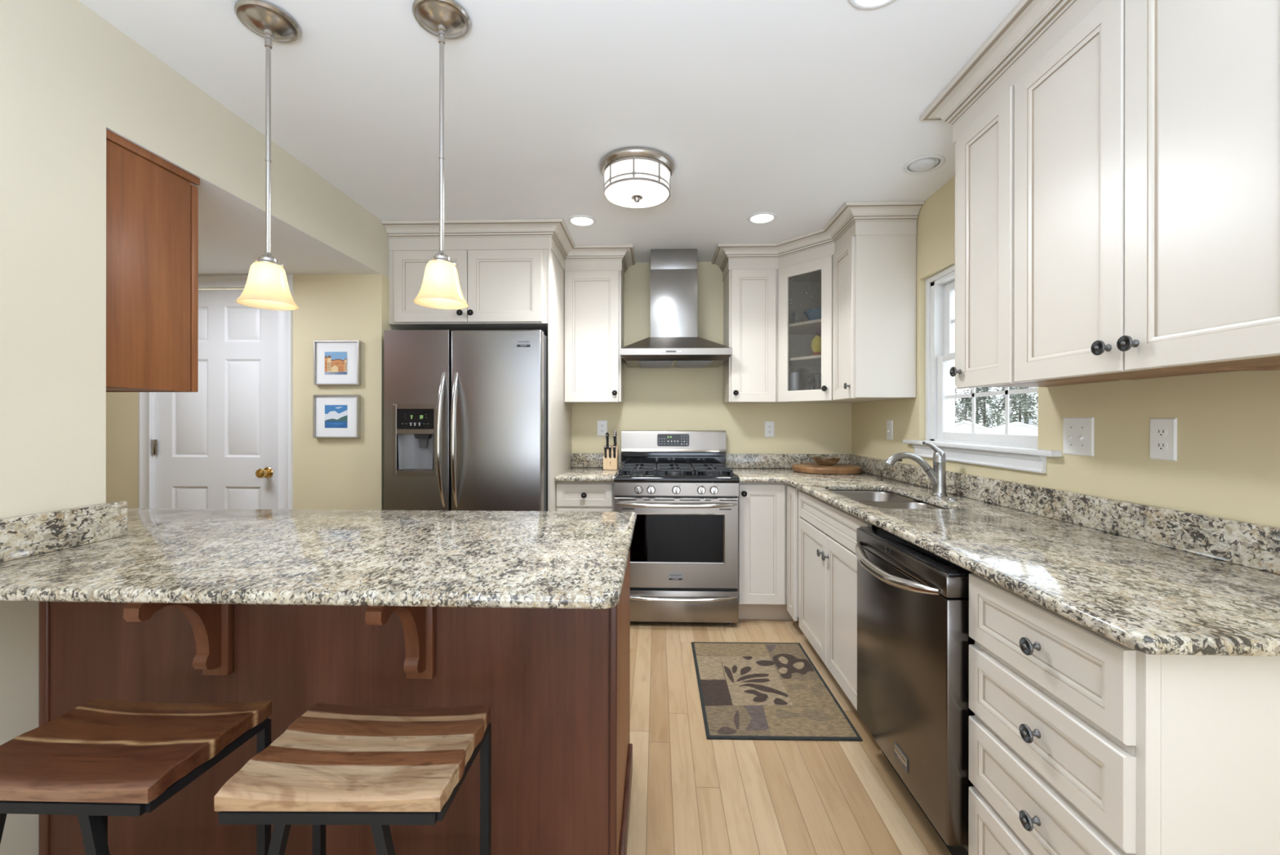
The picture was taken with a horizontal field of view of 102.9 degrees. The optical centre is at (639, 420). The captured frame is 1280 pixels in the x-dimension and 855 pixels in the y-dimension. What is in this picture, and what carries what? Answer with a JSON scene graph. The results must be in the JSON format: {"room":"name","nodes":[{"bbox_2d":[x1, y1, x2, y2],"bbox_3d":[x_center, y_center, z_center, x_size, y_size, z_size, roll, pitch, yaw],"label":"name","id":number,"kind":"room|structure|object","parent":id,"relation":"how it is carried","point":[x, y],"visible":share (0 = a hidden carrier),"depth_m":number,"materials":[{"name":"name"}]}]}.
{"room":"kitchen","nodes":[
{"label":"kitchen","id":0,"kind":"room"},
{"bbox_2d":[0,0,403,854],"bbox_3d":[-1.673,0.040,0.405,0.120,2.440,7.100,0,0,2],"label":"wall","id":1,"kind":"structure","parent":0,"point":[68,74],"depth_m":1.40,"materials":[{"name":"beige paint"}]},
{"bbox_2d":[106,126,380,275],"bbox_3d":[-2.938,-0.908,2.305,2.774,0.080,1.508,0,0,2],"label":"ceiling","id":2,"kind":"structure","parent":0,"point":[232,229],"depth_m":2.49,"materials":[{"name":"white paint"}]},
{"bbox_2d":[106,273,390,510],"bbox_3d":[-2.862,0.195,3.106,2.675,2.127,0.100,0,0,2],"label":"wall","id":3,"kind":"structure","parent":0,"point":[329,473],"depth_m":3.02,"materials":[{"name":"beige paint"}]},
{"bbox_2d":[151,288,277,509],"bbox_3d":[-2.541,0.233,3.040,0.774,2.037,0.104,0,0,2],"label":"door","id":4,"kind":"structure","parent":3,"relation":"in","point":[215,446],"depth_m":3.06,"materials":[{"name":"white wood"}]},
{"bbox_2d":[137,274,293,509],"bbox_3d":[-2.532,0.193,3.086,0.940,2.133,0.118,0,0,2],"label":"door frame","id":5,"kind":"structure","parent":3,"relation":"attached to","point":[147,400],"depth_m":3.02,"materials":[{"name":"white wood"}]},
{"bbox_2d":[312,394,360,437],"bbox_3d":[-1.788,-0.025,3.006,0.269,0.254,0.028,0,0,2],"label":"framed print","id":6,"kind":"object","parent":3,"relation":"attached to","point":[334,415],"visible":1,"depth_m":3.00,"materials":[{"name":"white paper"}]},
{"bbox_2d":[313,340,360,385],"bbox_3d":[-1.784,-0.340,3.006,0.269,0.260,0.028,0,0,2],"label":"framed print","id":7,"kind":"object","parent":3,"relation":"attached to","point":[335,362],"visible":1,"depth_m":3.00,"materials":[{"name":"white paper"}]},
{"bbox_2d":[78,0,1021,262],"bbox_3d":[-0.084,-1.218,0.303,3.299,0.080,7.240,0,0,2],"label":"ceiling","id":8,"kind":"structure","parent":0,"point":[796,111],"depth_m":1.86,"materials":[{"name":"white paint"}]},
{"bbox_2d":[234,0,300,310],"bbox_3d":[-1.091,-0.759,1.497,0.158,0.840,0.158,0,0,2],"label":"pendant light","id":9,"kind":"object","parent":8,"relation":"hanging from","point":[266,287],"visible":1,"depth_m":1.48,"materials":[{"name":"silver metal"}]},
{"bbox_2d":[412,0,470,309],"bbox_3d":[-0.576,-0.758,1.480,0.158,0.840,0.158,0,0,2],"label":"pendant light","id":10,"kind":"object","parent":8,"relation":"hanging from","point":[440,288],"visible":1,"depth_m":1.46,"materials":[{"name":"silver metal"}]},
{"bbox_2d":[567,215,595,226],"bbox_3d":[-0.343,-1.175,3.008,0.168,0.006,0.168,0,0,2],"label":"recessed light","id":11,"kind":"object","parent":8,"relation":"in","point":[575,220],"visible":1,"depth_m":3.00,"materials":[{"name":"white glass"}]},
{"bbox_2d":[599,146,675,208],"bbox_3d":[-0.014,-1.096,2.364,0.350,0.164,0.350,0,0,2],"label":"flush ceiling light","id":12,"kind":"object","parent":8,"relation":"attached to","point":[634,177],"visible":1,"depth_m":2.26,"materials":[{"name":"white glass"}]},
{"bbox_2d":[746,212,777,224],"bbox_3d":[0.709,-1.174,2.963,0.168,0.006,0.168,0,0,2],"label":"recessed light","id":13,"kind":"object","parent":8,"relation":"in","point":[760,218],"visible":1,"depth_m":2.96,"materials":[{"name":"white glass"}]},
{"bbox_2d":[847,0,895,9],"bbox_3d":[0.647,-1.174,1.375,0.168,0.006,0.168,0,0,2],"label":"recessed light","id":14,"kind":"object","parent":8,"relation":"in","point":[859,4],"visible":1,"depth_m":1.44,"materials":[{"name":"white glass"}]},
{"bbox_2d":[902,155,945,174],"bbox_3d":[1.304,-1.171,2.343,0.172,0.021,0.172,0,0,2],"label":"recessed light","id":15,"kind":"object","parent":8,"relation":"in","point":[914,166],"visible":1,"depth_m":2.33,"materials":[{"name":"grey plastic"}]},
{"bbox_2d":[571,262,851,467],"bbox_3d":[0.091,0.042,3.849,3.179,2.440,0.100,0,0,2],"label":"wall","id":16,"kind":"structure","parent":0,"point":[655,398],"depth_m":3.79,"materials":[{"name":"beige paint"}]},
{"bbox_2d":[388,248,547,337],"bbox_3d":[-1.026,-0.880,3.429,0.971,0.591,0.808,0,0,2],"label":"upper cabinet","id":17,"kind":"object","parent":16,"relation":"attached to","point":[501,289],"visible":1,"depth_m":3.06,"materials":[{"name":"wood"}]},
{"bbox_2d":[381,218,635,282],"bbox_3d":[-0.672,-1.103,3.191,1.688,0.148,0.590,0,0,-27],"label":"crown molding","id":18,"kind":"structure","parent":17,"relation":"attached to","point":[512,233],"depth_m":3.07,"materials":[{"name":"wood"}]},
{"bbox_2d":[564,270,623,403],"bbox_3d":[-0.321,-0.650,3.631,0.390,1.048,0.356,0,0,2],"label":"upper cabinet","id":19,"kind":"object","parent":16,"relation":"attached to","point":[593,304],"visible":0.99,"depth_m":3.49,"materials":[{"name":"wood"}]},
{"bbox_2d":[597,420,607,435],"bbox_3d":[-0.282,0.057,3.807,0.076,0.116,0.008,0,0,2],"label":"wall outlet","id":20,"kind":"object","parent":16,"relation":"attached to","point":[602,424],"visible":0.99,"depth_m":3.81,"materials":[{"name":"white plastic"}]},
{"bbox_2d":[619,248,732,367],"bbox_3d":[0.241,-0.781,3.548,0.731,0.790,0.486,0,0,2],"label":"range hood","id":21,"kind":"object","parent":16,"relation":"attached to","point":[673,341],"visible":1,"depth_m":3.49,"materials":[{"name":"silver metal"}]},
{"bbox_2d":[723,269,777,403],"bbox_3d":[0.777,-0.649,3.595,0.332,1.048,0.356,0,0,2],"label":"upper cabinet","id":22,"kind":"object","parent":16,"relation":"attached to","point":[750,296],"visible":0.99,"depth_m":3.46,"materials":[{"name":"wood"}]},
{"bbox_2d":[764,421,774,436],"bbox_3d":[0.958,0.064,3.767,0.070,0.114,0.008,0,0,2],"label":"wall outlet","id":23,"kind":"object","parent":16,"relation":"attached to","point":[769,425],"visible":1,"depth_m":3.77,"materials":[{"name":"white plastic"}]},
{"bbox_2d":[768,254,880,403],"bbox_3d":[1.240,-0.649,3.451,0.610,1.048,0.614,0,0,2],"label":"upper cabinet","id":24,"kind":"object","parent":16,"relation":"attached to","point":[803,286],"visible":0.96,"depth_m":3.41,"materials":[{"name":"wood"}]},
{"bbox_2d":[788,372,799,391],"bbox_3d":[1.047,-0.235,3.472,0.068,0.180,0.068,0,0,2],"label":"tumbler","id":25,"kind":"object","parent":24,"relation":"in","point":[791,377],"visible":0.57,"depth_m":3.44,"materials":[{"name":"grey glass"}]},
{"bbox_2d":[788,354,821,365],"bbox_3d":[1.249,-0.411,3.460,0.568,0.018,0.569,0,0,2],"label":"shelf","id":26,"kind":"object","parent":24,"relation":"attached to","point":[813,359],"depth_m":3.43,"materials":[{"name":"white wood"}]},
{"bbox_2d":[789,318,821,334],"bbox_3d":[1.249,-0.640,3.460,0.568,0.018,0.569,0,0,2],"label":"shelf","id":27,"kind":"object","parent":24,"relation":"attached to","point":[808,326],"depth_m":3.44,"materials":[{"name":"white wood"}]},
{"bbox_2d":[804,307,821,320],"bbox_3d":[1.231,-0.699,3.491,0.210,0.100,0.210,0,0,2],"label":"bowl","id":28,"kind":"object","parent":24,"relation":"on","point":[818,310],"visible":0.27,"depth_m":3.43,"materials":[{"name":"blue ceramic"}]},
{"bbox_2d":[811,328,821,355],"bbox_3d":[1.214,-0.518,3.437,0.129,0.195,0.094,0,0,2],"label":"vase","id":29,"kind":"object","parent":24,"relation":"on","point":[817,342],"visible":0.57,"depth_m":3.41,"materials":[{"name":"yellow ceramic"}]},
{"bbox_2d":[711,200,924,281],"bbox_3d":[0.950,-1.101,3.184,0.359,0.148,1.444,0,0,-42],"label":"crown molding","id":30,"kind":"structure","parent":24,"relation":"attached to","point":[853,218],"depth_m":3.15,"materials":[{"name":"wood"}]},
{"bbox_2d":[626,618,951,854],"bbox_3d":[-1.414,1.290,0.347,5.954,0.060,7.240,0,0,2],"label":"floor","id":31,"kind":"structure","parent":0,"point":[692,793],"depth_m":1.80,"materials":[{"name":"brown wood"}]},
{"bbox_2d":[0,697,271,854],"bbox_3d":[-1.066,0.952,1.041,0.438,0.623,0.281,0,0,2],"label":"bar stool","id":32,"kind":"object","parent":31,"relation":"on","point":[100,758],"visible":1,"depth_m":0.99,"materials":[{"name":"brown wood"}]},
{"bbox_2d":[38,550,632,854],"bbox_3d":[-0.802,0.820,1.637,1.538,0.882,0.651,0,0,2],"label":"base cabinet","id":33,"kind":"object","parent":31,"relation":"on","point":[555,682],"visible":0.34,"depth_m":1.32,"materials":[{"name":"brown wood"}]},
{"bbox_2d":[123,602,234,675],"bbox_3d":[-1.094,0.516,1.214,0.068,0.276,0.230,0,0,2],"label":"corbel","id":34,"kind":"object","parent":33,"relation":"attached to","point":[212,624],"visible":0.7,"depth_m":1.27,"materials":[{"name":"brown wood"}]},
{"bbox_2d":[0,507,636,608],"bbox_3d":[-1.289,0.362,1.527,2.524,0.030,0.943,0,0,2],"label":"countertop","id":35,"kind":"structure","parent":33,"relation":"on","point":[467,558],"depth_m":1.26,"materials":[{"name":"stone"}]},
{"bbox_2d":[0,501,127,562],"bbox_3d":[-1.567,0.294,1.304,0.027,0.104,0.471,0,0,2],"label":"granite upstand","id":36,"kind":"object","parent":35,"relation":"on","point":[33,534],"visible":1,"depth_m":1.36,"materials":[{"name":"beige stone"}]},
{"bbox_2d":[364,605,435,678],"bbox_3d":[-0.562,0.517,1.196,0.068,0.276,0.230,0,0,2],"label":"corbel","id":37,"kind":"object","parent":33,"relation":"attached to","point":[418,623],"visible":0.72,"depth_m":1.25,"materials":[{"name":"brown wood"}]},
{"bbox_2d":[213,702,491,854],"bbox_3d":[-0.536,0.952,1.020,0.431,0.623,0.293,0,0,2],"label":"bar stool","id":38,"kind":"object","parent":31,"relation":"on","point":[380,767],"visible":1,"depth_m":0.95,"materials":[{"name":"beige wood"}]},
{"bbox_2d":[383,329,547,511],"bbox_3d":[-1.001,0.365,3.302,0.907,1.772,0.944,0,0,2],"label":"refrigerator","id":39,"kind":"object","parent":31,"relation":"on","point":[465,412],"visible":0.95,"depth_m":2.90,"materials":[{"name":"grey metal"}]},
{"bbox_2d":[547,236,571,511],"bbox_3d":[-0.532,0.043,3.435,0.016,2.436,0.763,0,0,2],"label":"panel","id":40,"kind":"object","parent":31,"relation":"on","point":[559,411],"visible":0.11,"depth_m":3.23,"materials":[{"name":"white wood"}]},
{"bbox_2d":[555,480,615,511],"bbox_3d":[-0.338,0.821,3.490,0.368,0.882,0.638,0,0,2],"label":"base cabinet","id":41,"kind":"object","parent":31,"relation":"on","point":[571,495],"visible":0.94,"depth_m":3.21,"materials":[{"name":"wood"}]},
{"bbox_2d":[554,466,620,481],"bbox_3d":[-0.335,0.363,3.486,0.373,0.030,0.650,0,0,2],"label":"countertop","id":42,"kind":"structure","parent":41,"relation":"on","point":[574,473],"depth_m":3.27,"materials":[{"name":"beige stone"}]},
{"bbox_2d":[571,453,621,466],"bbox_3d":[-0.325,0.295,3.800,0.373,0.104,0.022,0,0,2],"label":"granite upstand","id":43,"kind":"object","parent":42,"relation":"on","point":[578,460],"visible":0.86,"depth_m":3.79,"materials":[{"name":"beige stone"}]},
{"bbox_2d":[603,444,618,469],"bbox_3d":[-0.208,0.262,3.663,0.098,0.170,0.141,0,0,2],"label":"knife block","id":44,"kind":"object","parent":42,"relation":"on","point":[612,463],"visible":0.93,"depth_m":3.60,"materials":[{"name":"brown wood"}]},
{"bbox_2d":[604,444,607,457],"bbox_3d":[-0.242,0.232,3.586,0.020,0.119,0.059,0,0,2],"label":"kitchen knife","id":45,"kind":"object","parent":44,"relation":"in","point":[605,446],"visible":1,"depth_m":3.58,"materials":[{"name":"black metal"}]},
{"bbox_2d":[604,432,609,448],"bbox_3d":[-0.232,0.157,3.639,0.030,0.146,0.067,0,0,2],"label":"sharpening steel","id":46,"kind":"object","parent":44,"relation":"in","point":[606,434],"visible":0.93,"depth_m":3.63,"materials":[{"name":"grey"}]},
{"bbox_2d":[608,445,611,457],"bbox_3d":[-0.210,0.233,3.585,0.020,0.117,0.058,0,0,2],"label":"kitchen knife","id":47,"kind":"object","parent":44,"relation":"in","point":[610,446],"visible":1,"depth_m":3.58,"materials":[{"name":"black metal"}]},
{"bbox_2d":[613,444,615,457],"bbox_3d":[-0.179,0.232,3.584,0.020,0.119,0.059,0,0,2],"label":"kitchen knife","id":48,"kind":"object","parent":44,"relation":"in","point":[614,446],"visible":1,"depth_m":3.57,"materials":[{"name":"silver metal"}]},
{"bbox_2d":[613,434,616,444],"bbox_3d":[-0.180,0.163,3.634,0.018,0.135,0.062,0,0,2],"label":"kitchen knife","id":49,"kind":"object","parent":44,"relation":"in","point":[614,435],"visible":0.87,"depth_m":3.62,"materials":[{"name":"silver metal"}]},
{"bbox_2d":[613,430,739,624],"bbox_3d":[0.232,0.668,3.414,0.764,1.189,0.704,0,0,2],"label":"gas range","id":50,"kind":"object","parent":31,"relation":"on","point":[681,490],"visible":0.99,"depth_m":3.12,"materials":[{"name":"grey metal"}]},
{"bbox_2d":[614,496,738,588],"bbox_3d":[0.221,0.748,3.107,0.758,0.552,0.090,0,0,2],"label":"oven","id":51,"kind":"object","parent":50,"relation":"in","point":[677,542],"depth_m":3.12,"materials":[{"name":"silver glass"}]},
{"bbox_2d":[613,467,739,483],"bbox_3d":[0.232,0.351,3.412,0.762,0.058,0.609,0,0,2],"label":"cooktop","id":52,"kind":"object","parent":50,"relation":"in","point":[624,475],"depth_m":3.14,"materials":[{"name":"black metal"}]},
{"bbox_2d":[737,480,801,621],"bbox_3d":[1.078,0.822,3.348,0.923,0.882,0.828,0,0,2],"label":"base cabinet","id":53,"kind":"object","parent":31,"relation":"on","point":[769,516],"visible":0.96,"depth_m":3.17,"materials":[{"name":"wood"}]},
{"bbox_2d":[730,467,1279,656],"bbox_3d":[1.045,0.364,2.289,0.924,0.030,2.952,0,0,2],"label":"countertop","id":54,"kind":"structure","parent":53,"relation":"on","point":[1142,596],"depth_m":1.20,"materials":[{"name":"grey stone"}]},
{"bbox_2d":[725,453,849,467],"bbox_3d":[1.093,0.297,3.753,0.923,0.104,0.022,0,0,2],"label":"granite upstand","id":55,"kind":"object","parent":54,"relation":"on","point":[732,460],"visible":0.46,"depth_m":3.75,"materials":[{"name":"grey stone"}]},
{"bbox_2d":[791,462,862,474],"bbox_3d":[1.278,0.328,3.500,0.450,0.041,0.450,0,0,2],"label":"cutting board","id":56,"kind":"object","parent":54,"relation":"on","point":[809,468],"visible":0.94,"depth_m":3.34,"materials":[{"name":"brown wood"}]},
{"bbox_2d":[811,456,840,465],"bbox_3d":[1.286,0.280,3.520,0.192,0.057,0.192,0,0,2],"label":"bowl","id":57,"kind":"object","parent":56,"relation":"on","point":[821,460],"visible":0.99,"depth_m":3.46,"materials":[{"name":"brown wood"}]},
{"bbox_2d":[831,490,943,508],"bbox_3d":[1.132,0.472,2.394,0.393,0.182,0.762,0,0,2],"label":"sink","id":58,"kind":"object","parent":54,"relation":"in","point":[871,498],"visible":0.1,"depth_m":2.62,"materials":[{"name":"silver metal"}]},
{"bbox_2d":[884,441,947,496],"bbox_3d":[1.292,0.224,2.390,0.283,0.251,0.065,0,0,2],"label":"faucet","id":59,"kind":"object","parent":54,"relation":"on","point":[937,475],"visible":1,"depth_m":2.37,"materials":[{"name":"silver metal"}]},
{"bbox_2d":[946,497,958,500],"bbox_3d":[1.374,0.343,2.241,0.042,0.012,0.042,0,0,2],"label":"cover","id":60,"kind":"object","parent":54,"relation":"on","point":[948,498],"visible":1,"depth_m":2.23,"materials":[{"name":"silver metal"}]},
{"bbox_2d":[849,453,1279,574],"bbox_3d":[1.496,0.297,2.265,0.022,0.104,2.924,0,0,2],"label":"granite upstand","id":61,"kind":"object","parent":54,"relation":"on","point":[1255,545],"visible":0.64,"depth_m":1.54,"materials":[{"name":"grey stone"}]},
{"bbox_2d":[691,641,862,741],"bbox_3d":[0.584,1.258,2.451,0.615,0.008,0.884,0,0,2],"label":"rug","id":62,"kind":"object","parent":31,"relation":"on","point":[748,691],"visible":1,"depth_m":2.32,"materials":[{"name":"beige fabric"}]},
{"bbox_2d":[799,490,875,710],"bbox_3d":[1.186,0.822,2.440,0.648,0.882,0.976,0,0,2],"label":"base cabinet","id":63,"kind":"object","parent":31,"relation":"on","point":[828,558],"visible":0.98,"depth_m":2.39,"materials":[{"name":"wood"}]},
{"bbox_2d":[854,525,974,854],"bbox_3d":[1.109,0.829,1.644,0.716,0.868,0.612,0,0,2],"label":"dishwasher","id":64,"kind":"object","parent":31,"relation":"on","point":[913,640],"visible":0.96,"depth_m":1.50,"materials":[{"name":"grey metal"}]},
{"bbox_2d":[968,573,1279,854],"bbox_3d":[1.141,0.822,1.091,0.648,0.882,0.468,0,0,2],"label":"base cabinet","id":65,"kind":"object","parent":31,"relation":"on","point":[1082,741],"visible":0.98,"depth_m":0.92,"materials":[{"name":"wood"}]},
{"bbox_2d":[851,176,1279,527],"bbox_3d":[1.519,0.044,0.300,0.150,2.440,7.100,0,0,2],"label":"wall","id":66,"kind":"structure","parent":0,"point":[1227,465],"depth_m":1.52,"materials":[{"name":"beige paint"}]},
{"bbox_2d":[832,234,916,399],"bbox_3d":[1.341,-0.648,2.982,0.379,1.048,0.324,0,0,2],"label":"upper cabinet","id":67,"kind":"object","parent":66,"relation":"attached to","point":[874,276],"visible":1,"depth_m":2.82,"materials":[{"name":"wood"}]},
{"bbox_2d":[886,420,893,439],"bbox_3d":[1.529,0.058,3.133,0.017,0.118,0.075,0,0,2],"label":"light switch","id":68,"kind":"object","parent":66,"relation":"attached to","point":[889,423],"visible":1,"depth_m":3.12,"materials":[{"name":"white plastic"}]},
{"bbox_2d":[911,444,1046,473],"bbox_3d":[1.499,0.162,2.347,0.024,0.063,0.940,0,0,2],"label":"apron","id":69,"kind":"object","parent":66,"relation":"attached to","point":[1032,463],"visible":0.81,"depth_m":2.16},
{"bbox_2d":[924,264,1037,448],"bbox_3d":[1.602,-0.321,2.350,0.120,0.900,0.868,0,0,2],"label":"window","id":70,"kind":"structure","parent":66,"relation":"in","point":[940,396],"depth_m":2.68,"materials":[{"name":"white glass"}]},
{"bbox_2d":[902,439,1062,456],"bbox_3d":[1.515,0.118,2.352,0.083,0.021,1.098,0,0,2],"label":"window sill","id":71,"kind":"structure","parent":66,"relation":"attached to","point":[1027,451],"depth_m":2.14,"materials":[{"name":"white wood"}]},
{"bbox_2d":[920,0,1102,143],"bbox_3d":[1.268,-1.101,1.314,0.413,0.148,1.310,0,0,2],"label":"crown molding","id":72,"kind":"structure","parent":66,"relation":"attached to","point":[1033,27],"depth_m":1.56,"materials":[{"name":"wood"}]},
{"bbox_2d":[949,85,1119,388],"bbox_3d":[1.299,-0.644,1.717,0.379,1.058,0.333,0,0,2],"label":"upper cabinet","id":73,"kind":"object","parent":66,"relation":"attached to","point":[984,151],"visible":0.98,"depth_m":1.69,"materials":[{"name":"wood"}]},
{"bbox_2d":[1062,417,1093,456],"bbox_3d":[1.483,0.053,1.734,0.017,0.128,0.124,0,0,2],"label":"light switch","id":74,"kind":"object","parent":66,"relation":"attached to","point":[1077,432],"visible":1,"depth_m":1.73,"materials":[{"name":"white plastic"}]},
{"bbox_2d":[1013,0,1279,382],"bbox_3d":[1.279,-0.644,1.103,0.379,1.058,0.890,0,0,2],"label":"upper cabinet","id":75,"kind":"object","parent":66,"relation":"attached to","point":[1147,137],"visible":1,"depth_m":1.13,"materials":[{"name":"wood"}]},
{"bbox_2d":[1150,417,1177,460],"bbox_3d":[1.478,0.052,1.442,0.008,0.118,0.075,0,0,2],"label":"wall outlet","id":76,"kind":"object","parent":66,"relation":"attached to","point":[1163,431],"visible":1,"depth_m":1.44,"materials":[{"name":"white plastic"}]},
{"bbox_2d":[1155,441,1167,450],"bbox_3d":[1.475,0.072,1.442,0.003,0.025,0.034,0,0,2],"label":"socket","id":77,"kind":"object","parent":76,"relation":"attached to","point":[1159,446],"depth_m":1.44,"materials":[{"name":"white plastic"}]},
{"bbox_2d":[1155,427,1167,436],"bbox_3d":[1.475,0.033,1.442,0.003,0.025,0.034,0,0,2],"label":"socket","id":78,"kind":"object","parent":76,"relation":"attached to","point":[1159,432],"depth_m":1.44,"materials":[{"name":"white plastic"}]},
{"label":"outside","id":79,"kind":"structure","parent":0,"visible":0},
{"bbox_3d":[73.902,5.443,98.614,283.352,1.800,286.856,0,0,2],"label":"ground","id":80,"kind":"structure","parent":79,"visible":0},
{"bbox_2d":[955,388,963,423],"bbox_3d":[74.689,-1.066,122.448,9.034,13.616,9.118,0,0,2],"label":"evergreen tree","id":81,"kind":"object","parent":80,"relation":"on","point":[956,402],"visible":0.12,"depth_m":121.63,"materials":[{"name":"green plant"}]},
{"bbox_2d":[955,407,970,422],"bbox_3d":[59.452,1.251,94.813,3.852,8.414,4.981,0,0,2],"label":"bare tree","id":82,"kind":"object","parent":80,"relation":"on","point":[957,409],"visible":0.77,"depth_m":94.01,"materials":[{"name":"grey plant"}]},
{"bbox_2d":[955,396,980,424],"bbox_3d":[71.404,0.039,112.204,7.428,11.222,7.643,0,0,2],"label":"evergreen tree","id":83,"kind":"object","parent":80,"relation":"on","point":[965,400],"visible":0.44,"depth_m":111.86,"materials":[{"name":"green plant"}]},
{"bbox_2d":[955,420,989,432],"bbox_3d":[52.784,3.170,82.449,14.815,6.300,15.633,0,0,2],"label":"house","id":84,"kind":"structure","parent":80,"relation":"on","point":[966,426],"depth_m":77.63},
{"bbox_2d":[956,386,999,427],"bbox_3d":[84.983,-3.891,129.221,13.021,19.481,13.156,0,0,2],"label":"evergreen tree","id":85,"kind":"object","parent":80,"relation":"on","point":[970,388],"visible":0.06,"depth_m":128.75,"materials":[{"name":"green plant"}]},
{"bbox_2d":[960,386,1004,428],"bbox_3d":[67.468,-1.785,99.416,9.969,14.647,10.048,0,0,2],"label":"evergreen tree","id":86,"kind":"object","parent":80,"relation":"on","point":[983,402],"visible":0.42,"depth_m":99.39,"materials":[{"name":"green plant"}]},
{"bbox_2d":[994,395,1013,426],"bbox_3d":[81.651,-0.593,115.271,6.456,12.665,8.025,0,0,2],"label":"bare tree","id":87,"kind":"object","parent":80,"relation":"on","point":[997,395],"visible":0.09,"depth_m":116.12,"materials":[{"name":"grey plant"}]},
{"bbox_2d":[975,418,1037,435],"bbox_3d":[47.465,3.000,64.199,9.202,6.629,12.402,0,0,35],"label":"house","id":88,"kind":"structure","parent":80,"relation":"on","point":[1015,428],"depth_m":59.61,"materials":[{"name":"white"}]},
{"bbox_2d":[985,386,1037,426],"bbox_3d":[64.305,-1.354,89.267,9.188,13.607,9.233,0,0,2],"label":"evergreen tree","id":89,"kind":"object","parent":80,"relation":"on","point":[1017,398],"visible":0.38,"depth_m":89.03,"materials":[{"name":"green plant"}]},
{"bbox_2d":[998,386,1037,425],"bbox_3d":[79.062,-2.221,105.533,10.451,15.742,10.719,0,0,2],"label":"evergreen tree","id":90,"kind":"object","parent":80,"relation":"on","point":[1025,397],"visible":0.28,"depth_m":104.72,"materials":[{"name":"green plant"}]},
{"bbox_2d":[1008,386,1037,426],"bbox_3d":[93.415,-2.473,123.111,11.249,16.664,11.196,0,0,2],"label":"evergreen tree","id":91,"kind":"object","parent":80,"relation":"on","point":[1029,399],"visible":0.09,"depth_m":122.27,"materials":[{"name":"green plant"}]},
{"bbox_2d":[1026,391,1037,426],"bbox_3d":[88.880,-2.299,110.568,10.495,16.081,10.617,0,0,2],"label":"evergreen tree","id":92,"kind":"object","parent":80,"relation":"on","point":[1037,392],"visible":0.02,"depth_m":112.00,"materials":[{"name":"green plant"}]},
{"bbox_3d":[-2.975,0.195,1.491,2.555,2.127,0.120,0,0,2],"label":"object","id":93,"kind":"structure","parent":0,"visible":0},
{"bbox_2d":[106,128,199,391],"bbox_3d":[-1.987,-0.484,1.679,0.816,0.764,0.320,0,0,2],"label":"upper cabinet","id":94,"kind":"object","parent":93,"relation":"attached to","point":[152,203],"visible":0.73,"depth_m":1.65,"materials":[{"name":"brown wood"}]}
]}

